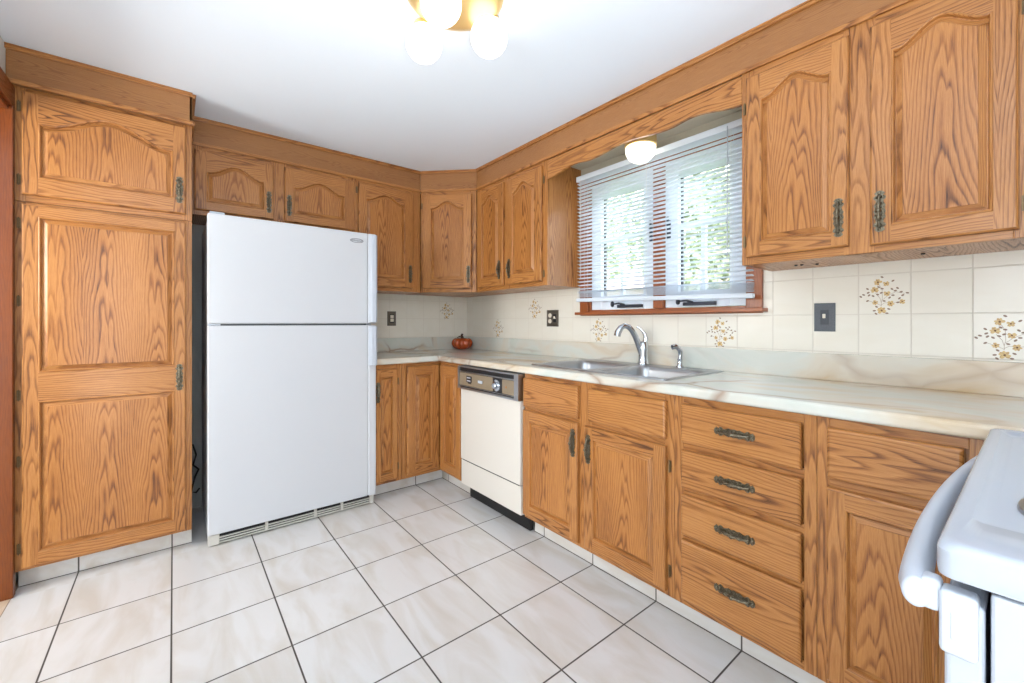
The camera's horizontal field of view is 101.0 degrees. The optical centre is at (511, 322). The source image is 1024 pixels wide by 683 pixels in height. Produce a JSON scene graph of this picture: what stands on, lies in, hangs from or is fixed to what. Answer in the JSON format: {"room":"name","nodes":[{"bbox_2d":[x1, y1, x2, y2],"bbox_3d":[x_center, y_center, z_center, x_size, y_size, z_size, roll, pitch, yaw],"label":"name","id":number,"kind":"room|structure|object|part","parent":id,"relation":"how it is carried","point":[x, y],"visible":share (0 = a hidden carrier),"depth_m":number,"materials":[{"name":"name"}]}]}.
{"room":"kitchen","nodes":[
{"label":"kitchen","id":0,"kind":"room"},
{"bbox_2d":[0,36,17,582],"bbox_3d":[-1.836,-0.002,1.322,0.125,2.302,2.420,0,0,-39],"label":"wall","id":1,"kind":"structure","parent":0,"point":[2,48],"depth_m":1.73,"materials":[{"name":"paint"}]},
{"bbox_2d":[0,67,14,601],"bbox_3d":[-1.845,0.080,1.339,0.162,2.138,1.018,0,0,-39],"label":"trim","id":2,"kind":"structure","parent":1,"relation":"attached to","point":[7,90],"depth_m":1.75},
{"bbox_2d":[4,42,192,125],"bbox_3d":[-1.858,-1.074,1.944,0.618,0.158,0.046,0,0,-39],"label":"trim","id":3,"kind":"structure","parent":1,"relation":"attached to","point":[28,68],"depth_m":1.91,"materials":[{"name":"brown wood"}]},
{"bbox_2d":[18,529,191,586],"bbox_3d":[-1.910,1.102,2.022,0.599,0.094,0.014,0,0,-39],"label":"baseboard","id":4,"kind":"structure","parent":1,"relation":"attached to","point":[62,568],"depth_m":1.99,"materials":[{"name":"tile"}]},
{"bbox_2d":[189,94,195,143],"bbox_3d":[-1.703,-1.074,2.246,0.028,0.158,0.292,0,0,-39],"label":"trim","id":5,"kind":"structure","parent":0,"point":[193,99],"depth_m":2.17,"materials":[{"name":"brown wood"}]},
{"bbox_2d":[192,224,466,507],"bbox_3d":[-1.431,-0.002,3.119,2.755,2.302,0.120,0,0,-39],"label":"wall","id":6,"kind":"structure","parent":0,"point":[417,316],"depth_m":3.37,"materials":[{"name":"tile"}]},
{"bbox_2d":[13,85,191,221],"bbox_3d":[-2.033,-0.757,2.162,0.614,0.484,0.619,0,0,-39],"label":"upper cabinet","id":7,"kind":"object","parent":6,"relation":"attached to","point":[69,152],"visible":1,"depth_m":1.93,"materials":[{"name":"brown wood"}]},
{"bbox_3d":[-1.648,-0.660,2.093,0.031,0.132,0.029,0,0,-39],"label":"handle","id":8,"kind":"part","parent":7,"relation":"part of","materials":[{"name":"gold metal"}]},
{"bbox_2d":[192,144,356,231],"bbox_3d":[-1.515,-0.804,2.748,0.923,0.391,0.354,0,0,-39],"label":"upper cabinet","id":9,"kind":"object","parent":6,"relation":"attached to","point":[232,184],"visible":0.97,"depth_m":2.58,"materials":[{"name":"brown wood"}]},
{"bbox_3d":[-1.623,-0.803,2.483,0.391,0.340,0.022,0,0,-39],"label":"door","id":10,"kind":"part","parent":9,"relation":"part of","materials":[{"name":"brown wood"}]},
{"bbox_3d":[-1.476,-0.735,2.571,0.031,0.132,0.029,0,0,-39],"label":"handle","id":11,"kind":"part","parent":9,"relation":"part of","materials":[{"name":"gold metal"}]},
{"bbox_3d":[-1.389,-0.735,2.641,0.031,0.132,0.029,0,0,-39],"label":"handle","id":12,"kind":"part","parent":9,"relation":"part of","materials":[{"name":"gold metal"}]},
{"bbox_3d":[-1.254,-0.803,2.778,0.436,0.340,0.022,0,0,-39],"label":"door","id":13,"kind":"part","parent":9,"relation":"part of","materials":[{"name":"brown wood"}]},
{"bbox_2d":[355,179,419,294],"bbox_3d":[-0.975,-0.614,3.180,0.494,0.770,0.354,0,0,-39],"label":"upper cabinet","id":14,"kind":"object","parent":6,"relation":"attached to","point":[390,213],"visible":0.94,"depth_m":3.08,"materials":[{"name":"brown wood"}]},
{"bbox_3d":[-0.752,-0.362,3.151,0.031,0.132,0.029,0,0,-39],"label":"handle","id":15,"kind":"part","parent":14,"relation":"part of","materials":[{"name":"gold metal"}]},
{"bbox_2d":[387,311,395,325],"bbox_3d":[-0.969,-0.031,3.404,0.072,0.116,0.012,0,0,-39],"label":"wall plate","id":16,"kind":"object","parent":6,"relation":"attached to","point":[391,315],"visible":1,"depth_m":3.40,"materials":[{"name":"brown metal"}]},
{"bbox_2d":[440,302,453,318],"bbox_3d":[-0.573,-0.103,3.728,0.145,0.149,0.002,0,0,-39],"label":"floral tile","id":17,"kind":"structure","parent":6,"relation":"attached to","point":[446,308],"depth_m":3.73,"materials":[{"name":"beige tile"}]},
{"bbox_2d":[405,190,503,296],"bbox_3d":[-0.460,-0.614,3.427,0.612,0.770,0.610,0,0,-39],"label":"upper cabinet","id":18,"kind":"object","parent":6,"relation":"attached to","point":[448,219],"visible":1,"depth_m":3.19,"materials":[{"name":"brown wood"}]},
{"bbox_3d":[-0.492,-0.614,3.201,0.380,0.714,0.022,0,0,6],"label":"door","id":19,"kind":"part","parent":18,"relation":"part of","materials":[{"name":"brown wood"}]},
{"bbox_3d":[-0.482,-0.614,3.222,0.432,0.770,0.020,0,0,6],"label":"frame","id":20,"kind":"part","parent":18,"relation":"part of","materials":[{"name":"brown wood"}]},
{"bbox_3d":[-0.331,-0.362,3.160,0.031,0.132,0.029,0,0,6],"label":"handle","id":21,"kind":"part","parent":18,"relation":"part of","materials":[{"name":"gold metal"}]},
{"bbox_2d":[0,478,794,682],"bbox_3d":[0.536,1.179,-0.763,4.300,0.061,9.600,0,0,-39],"label":"floor","id":22,"kind":"structure","parent":0,"point":[427,582],"depth_m":1.66,"materials":[{"name":"tile"}]},
{"bbox_2d":[15,201,191,571],"bbox_3d":[-2.033,0.271,2.162,0.614,1.568,0.619,0,0,-39],"label":"pantry cabinet","id":23,"kind":"object","parent":22,"relation":"on","point":[103,300],"visible":0.99,"depth_m":1.93,"materials":[{"name":"brown wood"}]},
{"bbox_3d":[-1.648,0.273,2.093,0.031,0.132,0.029,0,0,-39],"label":"handle","id":24,"kind":"part","parent":23,"relation":"part of","materials":[{"name":"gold metal"}]},
{"bbox_2d":[202,211,376,546],"bbox_3d":[-1.376,0.285,2.623,0.866,1.716,0.633,0,0,-39],"label":"refrigerator","id":25,"kind":"object","parent":22,"relation":"on","point":[289,338],"visible":1,"depth_m":2.35,"materials":[{"name":"white plastic"}]},
{"bbox_2d":[192,444,199,492],"bbox_3d":[-1.932,0.890,2.574,0.043,0.287,0.068,0,0,-27],"label":"power cord","id":26,"kind":"object","parent":25,"relation":"attached to","point":[196,467],"visible":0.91,"depth_m":2.58,"materials":[{"name":"black plastic"}]},
{"bbox_3d":[-1.218,0.551,2.426,0.866,1.068,0.069,0,0,-39],"label":"fridge door","id":27,"kind":"part","parent":25,"relation":"part of","materials":[{"name":"white metal"}]},
{"bbox_3d":[-1.218,-0.275,2.426,0.866,0.563,0.069,0,0,-39],"label":"freezer door","id":28,"kind":"part","parent":25,"relation":"part of","materials":[{"name":"white metal"}]},
{"bbox_3d":[-0.869,0.147,2.643,0.048,0.244,0.029,0,0,-39],"label":"handle","id":29,"kind":"part","parent":25,"relation":"part of","materials":[{"name":"white plastic"}]},
{"bbox_3d":[-0.869,-0.274,2.643,0.048,0.545,0.029,0,0,-39],"label":"handle","id":30,"kind":"part","parent":25,"relation":"part of","materials":[{"name":"white plastic"}]},
{"bbox_2d":[376,364,400,485],"bbox_3d":[-0.984,0.661,2.978,0.185,0.775,0.659,0,0,-39],"label":"base cabinet","id":31,"kind":"object","parent":22,"relation":"on","point":[388,377],"visible":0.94,"depth_m":2.74,"materials":[{"name":"brown wood"}]},
{"bbox_3d":[-0.845,0.449,2.685,0.031,0.132,0.029,0,0,-39],"label":"handle","id":32,"kind":"part","parent":31,"relation":"part of","materials":[{"name":"grey metal"}]},
{"bbox_2d":[374,470,441,495],"bbox_3d":[-0.735,1.100,2.950,0.560,0.098,0.014,0,0,-39],"label":"baseboard","id":33,"kind":"structure","parent":22,"relation":"on","point":[403,483],"depth_m":2.95,"materials":[{"name":"tile"}]},
{"bbox_2d":[401,361,462,480],"bbox_3d":[-0.482,0.661,3.223,0.901,0.775,0.901,0,0,-39],"label":"base cabinet","id":34,"kind":"object","parent":22,"relation":"on","point":[430,392],"visible":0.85,"depth_m":2.87,"materials":[{"name":"brown wood"}]},
{"bbox_3d":[-0.610,0.658,2.904,0.241,0.722,0.022,0,0,-39],"label":"door","id":35,"kind":"part","parent":34,"relation":"part of","materials":[{"name":"brown wood"}]},
{"bbox_3d":[-0.419,0.665,2.873,0.022,0.737,0.269,0,0,-39],"label":"door","id":36,"kind":"part","parent":34,"relation":"part of","materials":[{"name":"brown wood"}]},
{"bbox_2d":[377,336,1023,439],"bbox_3d":[0.382,0.200,1.996,1.088,0.146,3.898,0,0,-39],"label":"countertop","id":37,"kind":"structure","parent":34,"relation":"on","point":[961,398],"depth_m":1.57,"materials":[{"name":"stone"}]},
{"bbox_2d":[452,334,472,349],"bbox_3d":[-0.433,0.165,3.669,0.180,0.139,0.186,0,0,-39],"label":"pumpkin","id":38,"kind":"object","parent":37,"relation":"on","point":[461,343],"visible":1,"depth_m":3.60,"materials":[{"name":"ceramic"}]},
{"bbox_2d":[531,359,722,380],"bbox_3d":[0.557,0.317,2.178,0.506,0.176,0.835,0,0,-39],"label":"sink","id":39,"kind":"object","parent":37,"relation":"in","point":[651,371],"visible":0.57,"depth_m":2.19,"materials":[{"name":"silver metal"}]},
{"bbox_2d":[539,360,633,369],"bbox_3d":[0.405,0.318,2.319,0.404,0.174,0.389,0,0,-39],"label":"basin","id":40,"kind":"object","parent":39,"relation":"in","point":[572,364],"depth_m":2.46,"materials":[{"name":"silver metal"}]},
{"bbox_2d":[594,365,709,380],"bbox_3d":[0.661,0.318,2.000,0.404,0.174,0.389,0,0,-39],"label":"basin","id":41,"kind":"object","parent":39,"relation":"in","point":[664,373],"depth_m":2.13,"materials":[{"name":"silver metal"}]},
{"bbox_2d":[671,344,683,367],"bbox_3d":[0.844,0.169,2.149,0.065,0.121,0.040,0,0,-12],"label":"sprayer","id":42,"kind":"object","parent":39,"relation":"on","point":[674,346],"visible":1,"depth_m":2.14,"materials":[{"name":"silver metal"}]},
{"bbox_2d":[614,323,648,364],"bbox_3d":[0.651,0.117,2.301,0.199,0.225,0.062,0,0,-9],"label":"faucet","id":43,"kind":"object","parent":37,"relation":"on","point":[642,346],"visible":1,"depth_m":2.29,"materials":[{"name":"silver metal"}]},
{"bbox_3d":[0.643,0.104,2.302,0.184,0.201,0.037,0,0,-9],"label":"spout","id":44,"kind":"part","parent":43,"relation":"part of","materials":[{"name":"silver metal"}]},
{"bbox_3d":[0.715,0.068,2.317,0.062,0.099,0.025,0,0,28],"label":"lever","id":45,"kind":"part","parent":43,"relation":"part of","materials":[{"name":"silver metal"}]},
{"bbox_2d":[458,365,532,530],"bbox_3d":[0.067,0.711,2.689,0.616,0.868,0.618,0,0,-39],"label":"dishwasher","id":46,"kind":"object","parent":22,"relation":"on","point":[492,407],"visible":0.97,"depth_m":2.46,"materials":[{"name":"white plastic"}]},
{"bbox_3d":[-0.163,0.361,2.521,0.004,0.080,0.564,0,0,-39],"label":"taupe plate","id":47,"kind":"part","parent":46,"relation":"part of","materials":[{"name":"plastic"}]},
{"bbox_3d":[-0.153,0.352,2.513,0.003,0.138,0.608,0,0,-39],"label":"black plate","id":48,"kind":"part","parent":46,"relation":"part of","materials":[{"name":"plastic"}]},
{"bbox_3d":[-0.142,0.352,2.521,0.049,0.146,0.618,0,0,-39],"label":"chrome trim","id":49,"kind":"part","parent":46,"relation":"part of","materials":[{"name":"silver metal"}]},
{"bbox_3d":[-0.138,0.352,2.526,0.037,0.146,0.616,0,0,-39],"label":"control panel","id":50,"kind":"part","parent":46,"relation":"part of","materials":[{"name":"silver metal"}]},
{"bbox_3d":[-0.131,0.654,2.521,0.033,0.454,0.603,0,0,-39],"label":"door panel","id":51,"kind":"part","parent":46,"relation":"part of","materials":[{"name":"white metal"}]},
{"bbox_3d":[-0.130,0.965,2.522,0.029,0.157,0.603,0,0,-39],"label":"access panel","id":52,"kind":"part","parent":46,"relation":"part of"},
{"bbox_3d":[-0.104,1.013,2.538,0.091,0.264,0.598,0,0,-39],"label":"toe panel","id":53,"kind":"part","parent":46,"relation":"part of","materials":[{"name":"black plastic"}]},
{"bbox_2d":[523,374,674,598],"bbox_3d":[0.561,0.661,2.116,0.659,0.775,0.875,0,0,-39],"label":"base cabinet","id":54,"kind":"object","parent":22,"relation":"on","point":[599,460],"visible":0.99,"depth_m":1.83,"materials":[{"name":"brown wood"}]},
{"bbox_3d":[0.187,0.374,2.119,0.019,0.153,0.390,0,0,-39],"label":"false drawer","id":55,"kind":"part","parent":54,"relation":"part of","materials":[{"name":"brown wood"}]},
{"bbox_3d":[0.184,0.749,2.120,0.022,0.560,0.394,0,0,-39],"label":"door","id":56,"kind":"part","parent":54,"relation":"part of","materials":[{"name":"brown wood"}]},
{"bbox_3d":[0.273,0.565,1.972,0.029,0.132,0.031,0,0,-39],"label":"handle","id":57,"kind":"part","parent":54,"relation":"part of","materials":[{"name":"grey metal"}]},
{"bbox_3d":[0.332,0.573,1.899,0.029,0.132,0.031,0,0,-39],"label":"handle","id":58,"kind":"part","parent":54,"relation":"part of","materials":[{"name":"grey metal"}]},
{"bbox_3d":[0.461,0.750,1.775,0.022,0.554,0.409,0,0,-39],"label":"door","id":59,"kind":"part","parent":54,"relation":"part of","materials":[{"name":"brown wood"}]},
{"bbox_3d":[0.469,0.374,1.767,0.019,0.146,0.387,0,0,-39],"label":"false drawer","id":60,"kind":"part","parent":54,"relation":"part of","materials":[{"name":"brown wood"}]},
{"bbox_2d":[442,471,825,682],"bbox_3d":[0.361,1.100,2.036,0.014,0.098,2.789,0,0,-39],"label":"baseboard","id":61,"kind":"structure","parent":22,"relation":"on","point":[792,672],"depth_m":1.64,"materials":[{"name":"tile"}]},
{"bbox_2d":[675,395,816,676],"bbox_3d":[0.977,0.661,1.598,0.659,0.775,0.452,0,0,-39],"label":"base cabinet","id":62,"kind":"object","parent":22,"relation":"on","point":[746,476],"visible":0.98,"depth_m":1.37,"materials":[{"name":"brown wood"}]},
{"bbox_3d":[0.730,0.911,1.402,0.029,0.031,0.132,0,0,-39],"label":"handle","id":63,"kind":"part","parent":62,"relation":"part of","materials":[{"name":"grey metal"}]},
{"bbox_3d":[0.730,0.709,1.402,0.029,0.031,0.132,0,0,-39],"label":"handle","id":64,"kind":"part","parent":62,"relation":"part of","materials":[{"name":"grey metal"}]},
{"bbox_3d":[0.730,0.540,1.402,0.029,0.031,0.132,0,0,-39],"label":"handle","id":65,"kind":"part","parent":62,"relation":"part of","materials":[{"name":"grey metal"}]},
{"bbox_3d":[0.730,0.372,1.402,0.029,0.031,0.132,0,0,-39],"label":"handle","id":66,"kind":"part","parent":62,"relation":"part of","materials":[{"name":"grey metal"}]},
{"bbox_3d":[0.750,0.911,1.417,0.019,0.219,0.382,0,0,-39],"label":"drawer","id":67,"kind":"part","parent":62,"relation":"part of","materials":[{"name":"brown wood"}]},
{"bbox_3d":[0.750,0.709,1.417,0.019,0.148,0.382,0,0,-39],"label":"drawer","id":68,"kind":"part","parent":62,"relation":"part of","materials":[{"name":"brown wood"}]},
{"bbox_3d":[0.750,0.540,1.417,0.019,0.139,0.382,0,0,-39],"label":"drawer","id":69,"kind":"part","parent":62,"relation":"part of","materials":[{"name":"brown wood"}]},
{"bbox_3d":[0.750,0.372,1.417,0.019,0.141,0.382,0,0,-39],"label":"drawer","id":70,"kind":"part","parent":62,"relation":"part of","materials":[{"name":"brown wood"}]},
{"bbox_2d":[817,416,983,682],"bbox_3d":[1.453,0.661,1.025,0.632,0.775,1.035,0,0,-39],"label":"base cabinet","id":71,"kind":"object","parent":22,"relation":"on","point":[875,482],"visible":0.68,"depth_m":1.13,"materials":[{"name":"brown wood"}]},
{"bbox_3d":[0.992,0.750,1.112,0.022,0.554,0.272,0,0,-39],"label":"door","id":72,"kind":"part","parent":71,"relation":"part of","materials":[{"name":"brown wood"}]},
{"bbox_3d":[0.994,0.374,1.112,0.019,0.144,0.270,0,0,-39],"label":"drawer","id":73,"kind":"part","parent":71,"relation":"part of","materials":[{"name":"brown wood"}]},
{"bbox_2d":[898,429,1023,682],"bbox_3d":[0.925,0.589,0.430,0.758,1.080,0.706,0,0,-39],"label":"range","id":74,"kind":"object","parent":22,"relation":"on","point":[972,525],"visible":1,"depth_m":0.44,"materials":[{"name":"metal"}]},
{"bbox_3d":[0.445,0.284,0.448,0.022,0.033,0.016,0,0,-39],"label":"handle arm","id":75,"kind":"part","parent":74,"relation":"part of","materials":[{"name":"white plastic"}]},
{"bbox_3d":[0.720,0.291,0.686,0.759,0.047,0.047,0,0,-37],"label":"door handle","id":76,"kind":"part","parent":74,"relation":"part of","materials":[{"name":"white plastic"}]},
{"bbox_3d":[0.455,0.305,0.430,0.024,0.064,0.028,0,0,-39],"label":"handle mount","id":77,"kind":"part","parent":74,"relation":"part of","materials":[{"name":"white plastic"}]},
{"bbox_3d":[0.744,0.615,0.656,0.746,0.668,0.028,0,0,-39],"label":"oven door","id":78,"kind":"part","parent":74,"relation":"part of","materials":[{"name":"metal"}]},
{"bbox_2d":[937,429,1023,602],"bbox_3d":[0.938,0.242,0.413,0.758,0.039,0.663,0,0,-39],"label":"cooktop","id":79,"kind":"object","parent":74,"relation":"in","point":[980,545],"depth_m":0.46,"materials":[{"name":"metal"}]},
{"bbox_2d":[1017,498,1023,515],"bbox_3d":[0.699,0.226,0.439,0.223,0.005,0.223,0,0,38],"label":"knob","id":80,"kind":"object","parent":74,"relation":"on","point":[1020,501],"depth_m":0.51,"materials":[{"name":"beige plastic"}]},
{"bbox_2d":[0,0,806,170],"bbox_3d":[-0.792,-1.203,0.991,4.420,0.100,5.200,0,0,-39],"label":"ceiling","id":81,"kind":"structure","parent":0,"point":[338,75],"depth_m":1.82,"materials":[{"name":"paint"}]},
{"bbox_2d":[405,0,506,64],"bbox_3d":[-0.226,-1.077,1.497,0.396,0.150,0.357,0,0,8],"label":"ceiling lamp","id":82,"kind":"object","parent":81,"relation":"attached to","point":[423,41],"visible":1,"depth_m":1.54,"materials":[{"name":"white glass"}]},
{"bbox_3d":[-0.339,-1.071,1.623,0.138,0.138,0.138,0,0,-39],"label":"globe","id":83,"kind":"part","parent":82,"relation":"part of","materials":[{"name":"white glass"}]},
{"bbox_3d":[-0.239,-1.071,1.420,0.138,0.138,0.138,0,0,-39],"label":"globe","id":84,"kind":"part","parent":82,"relation":"part of","materials":[{"name":"white glass"}]},
{"bbox_3d":[-0.201,-1.130,1.487,0.344,0.044,0.344,0,0,-39],"label":"brass plate","id":85,"kind":"part","parent":82,"relation":"part of","materials":[{"name":"gold metal"}]},
{"bbox_3d":[-0.086,-1.071,1.588,0.138,0.138,0.138,0,0,-39],"label":"globe","id":86,"kind":"part","parent":82,"relation":"part of","materials":[{"name":"white glass"}]},
{"bbox_2d":[420,77,741,193],"bbox_3d":[-0.221,-1.077,1.514,2.633,0.151,3.898,0,0,-39],"label":"wall","id":87,"kind":"structure","parent":0,"point":[692,123],"depth_m":2.21,"materials":[{"name":"beige paint"}]},
{"bbox_2d":[192,116,420,191],"bbox_3d":[-1.247,-1.074,2.794,1.403,0.158,0.028,0,0,-39],"label":"trim","id":88,"kind":"structure","parent":87,"relation":"attached to","point":[208,133],"depth_m":2.69,"materials":[{"name":"brown wood"}]},
{"bbox_2d":[420,169,476,191],"bbox_3d":[-0.484,-1.074,3.208,0.440,0.158,0.028,0,0,6],"label":"trim","id":89,"kind":"structure","parent":87,"relation":"attached to","point":[465,179],"depth_m":3.21,"materials":[{"name":"brown wood"}]},
{"bbox_2d":[624,135,656,163],"bbox_3d":[0.672,-0.916,2.208,0.164,0.166,0.164,0,0,-39],"label":"lamp","id":90,"kind":"object","parent":87,"relation":"attached to","point":[638,151],"visible":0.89,"depth_m":2.16,"materials":[{"name":"white glass"}]},
{"bbox_2d":[476,0,912,189],"bbox_3d":[0.759,-1.074,1.904,0.028,0.158,3.284,0,0,-39],"label":"trim","id":91,"kind":"structure","parent":87,"relation":"attached to","point":[809,22],"depth_m":1.82,"materials":[{"name":"brown wood"}]},
{"bbox_2d":[467,110,1023,362],"bbox_3d":[1.511,-0.002,1.555,0.120,2.302,6.000,0,0,-39],"label":"wall","id":92,"kind":"structure","parent":0,"point":[946,292],"depth_m":1.72,"materials":[{"name":"tile"}]},
{"bbox_2d":[493,319,503,336],"bbox_3d":[-0.113,0.047,3.484,0.002,0.149,0.145,0,0,-39],"label":"floral tile","id":93,"kind":"structure","parent":92,"relation":"attached to","point":[498,324],"depth_m":3.48,"materials":[{"name":"white tile"}]},
{"bbox_2d":[477,160,580,293],"bbox_3d":[0.075,-0.614,2.966,0.354,0.770,0.769,0,0,-39],"label":"upper cabinet","id":94,"kind":"object","parent":92,"relation":"attached to","point":[527,222],"visible":1,"depth_m":2.73,"materials":[{"name":"brown wood"}]},
{"bbox_3d":[-0.156,-0.612,3.033,0.022,0.710,0.315,0,0,-39],"label":"door","id":95,"kind":"part","parent":94,"relation":"part of","materials":[{"name":"brown wood"}]},
{"bbox_3d":[-0.102,-0.366,2.928,0.029,0.132,0.031,0,0,-39],"label":"handle","id":96,"kind":"part","parent":94,"relation":"part of","materials":[{"name":"grey metal"}]},
{"bbox_3d":[-0.032,-0.363,2.841,0.029,0.132,0.031,0,0,-39],"label":"handle","id":97,"kind":"part","parent":94,"relation":"part of","materials":[{"name":"grey metal"}]},
{"bbox_3d":[-0.016,-0.614,2.893,0.020,0.770,0.769,0,0,-39],"label":"frame","id":98,"kind":"part","parent":94,"relation":"part of","materials":[{"name":"brown wood"}]},
{"bbox_3d":[0.077,-0.612,2.742,0.022,0.710,0.344,0,0,-39],"label":"door","id":99,"kind":"part","parent":94,"relation":"part of","materials":[{"name":"brown wood"}]},
{"bbox_2d":[548,76,741,178],"bbox_3d":[0.579,-0.937,2.150,0.019,0.115,1.133,0,0,-39],"label":"window valance","id":100,"kind":"object","parent":94,"relation":"attached to","point":[726,96],"visible":0.99,"depth_m":2.00,"materials":[{"name":"brown wood"}]},
{"bbox_2d":[529,298,541,317],"bbox_3d":[0.171,-0.103,3.129,0.002,0.149,0.145,0,0,-39],"label":"floral tile","id":101,"kind":"structure","parent":92,"relation":"attached to","point":[535,305],"depth_m":3.12,"materials":[{"name":"beige tile"}]},
{"bbox_2d":[547,310,558,326],"bbox_3d":[0.283,-0.029,2.978,0.016,0.116,0.115,0,0,-39],"label":"wall plate","id":102,"kind":"object","parent":92,"relation":"attached to","point":[552,315],"visible":1,"depth_m":2.97,"materials":[{"name":"brown metal"}]},
{"bbox_2d":[591,318,608,340],"bbox_3d":[0.550,0.047,2.656,0.002,0.149,0.145,0,0,-39],"label":"floral tile","id":103,"kind":"structure","parent":92,"relation":"attached to","point":[599,326],"depth_m":2.65,"materials":[{"name":"white tile"}]},
{"bbox_2d":[575,132,767,315],"bbox_3d":[0.819,-0.492,2.353,0.162,0.898,1.121,0,0,-39],"label":"window","id":104,"kind":"structure","parent":92,"relation":"in","point":[746,305],"depth_m":2.28,"materials":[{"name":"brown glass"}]},
{"bbox_3d":[0.667,-0.472,2.546,0.030,0.784,0.456,0,0,-39],"label":"sash","id":105,"kind":"part","parent":104,"relation":"part of","materials":[{"name":"white wood"}]},
{"bbox_3d":[0.669,-0.477,2.547,0.006,0.628,0.310,0,0,-39],"label":"pane","id":106,"kind":"part","parent":104,"relation":"part of","materials":[{"name":"clear glass"}]},
{"bbox_3d":[0.666,-0.107,2.468,0.065,0.040,0.186,0,0,-39],"label":"crank handle","id":107,"kind":"part","parent":104,"relation":"part of","materials":[{"name":"brown metal"}]},
{"bbox_2d":[576,118,754,301],"bbox_3d":[0.741,-0.513,2.280,0.050,0.812,1.050,0,0,-39],"label":"blind","id":108,"kind":"object","parent":104,"relation":"attached to","point":[734,127],"visible":0.81,"depth_m":2.20,"materials":[{"name":"white plastic"}]},
{"bbox_3d":[0.429,-0.586,2.643,0.004,0.630,0.003,0,0,-39],"label":"lift cord","id":109,"kind":"part","parent":108,"relation":"part of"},
{"bbox_3d":[0.463,-0.514,2.638,0.029,0.746,0.002,0,0,-39],"label":"ladder cord","id":110,"kind":"part","parent":108,"relation":"part of","materials":[{"name":"white fabric"}]},
{"bbox_3d":[0.738,-0.514,2.295,0.029,0.746,0.002,0,0,-39],"label":"ladder cord","id":111,"kind":"part","parent":108,"relation":"part of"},
{"bbox_3d":[0.747,-0.903,2.284,0.038,0.032,1.040,0,0,-39],"label":"head rail","id":112,"kind":"part","parent":108,"relation":"part of","materials":[{"name":"white plastic"}]},
{"bbox_3d":[0.746,-0.130,2.284,0.028,0.022,1.050,0,1,-39],"label":"rail","id":113,"kind":"part","parent":108,"relation":"part of","materials":[{"name":"white plastic"}]},
{"bbox_3d":[1.016,-0.514,1.947,0.029,0.746,0.002,0,0,-39],"label":"ladder cord","id":114,"kind":"part","parent":108,"relation":"part of","materials":[{"name":"white fabric"}]},
{"bbox_3d":[0.929,-0.107,2.140,0.065,0.040,0.186,0,0,-39],"label":"crank handle","id":115,"kind":"part","parent":104,"relation":"part of","materials":[{"name":"brown metal"}]},
{"bbox_3d":[0.982,-0.477,2.157,0.006,0.628,0.270,0,0,-39],"label":"pane","id":116,"kind":"part","parent":104,"relation":"part of","materials":[{"name":"clear glass"}]},
{"bbox_3d":[0.980,-0.472,2.155,0.030,0.784,0.416,0,0,-39],"label":"sash","id":117,"kind":"part","parent":104,"relation":"part of","materials":[{"name":"white wood"}]},
{"bbox_2d":[377,336,1023,397],"bbox_3d":[0.382,0.181,1.996,1.088,0.108,3.898,0,0,-39],"label":"backsplash","id":118,"kind":"structure","parent":92,"relation":"attached to","point":[969,376],"depth_m":1.79,"materials":[{"name":"stone"}]},
{"bbox_2d":[707,317,736,346],"bbox_3d":[1.023,0.047,2.066,0.002,0.149,0.145,0,0,-39],"label":"floral tile","id":119,"kind":"structure","parent":92,"relation":"attached to","point":[721,331],"depth_m":2.06,"materials":[{"name":"white tile"}]},
{"bbox_2d":[814,303,835,331],"bbox_3d":[1.281,-0.021,1.732,0.016,0.116,0.072,0,0,-39],"label":"wall plate","id":120,"kind":"object","parent":92,"relation":"attached to","point":[824,313],"visible":1,"depth_m":1.73,"materials":[{"name":"grey metal"}]},
{"bbox_2d":[742,0,1023,270],"bbox_3d":[1.265,-0.614,1.482,0.354,0.770,0.765,0,0,-39],"label":"upper cabinet","id":121,"kind":"object","parent":92,"relation":"attached to","point":[896,134],"visible":1,"depth_m":1.34,"materials":[{"name":"brown wood"}]},
{"bbox_3d":[1.033,-0.612,1.549,0.022,0.710,0.326,0,0,-39],"label":"door","id":122,"kind":"part","parent":121,"relation":"part of","materials":[{"name":"brown wood"}]},
{"bbox_3d":[1.100,-0.356,1.429,0.029,0.132,0.031,0,0,-39],"label":"handle","id":123,"kind":"part","parent":121,"relation":"part of","materials":[{"name":"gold metal"}]},
{"bbox_3d":[1.167,-0.356,1.344,0.029,0.132,0.031,0,0,-39],"label":"handle","id":124,"kind":"part","parent":121,"relation":"part of","materials":[{"name":"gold metal"}]},
{"bbox_3d":[1.267,-0.607,1.257,0.022,0.712,0.312,0,0,-39],"label":"door","id":125,"kind":"part","parent":121,"relation":"part of","materials":[{"name":"brown wood"}]},
{"bbox_2d":[859,274,909,314],"bbox_3d":[1.402,-0.103,1.593,0.002,0.149,0.145,0,0,-39],"label":"floral tile","id":126,"kind":"structure","parent":92,"relation":"attached to","point":[882,294],"depth_m":1.59,"materials":[{"name":"beige tile"}]},
{"bbox_2d":[974,314,1023,359],"bbox_3d":[1.592,0.047,1.356,0.002,0.149,0.145,0,0,-39],"label":"floral tile","id":127,"kind":"structure","parent":92,"relation":"attached to","point":[997,336],"depth_m":1.37,"materials":[{"name":"white tile"}]}
]}

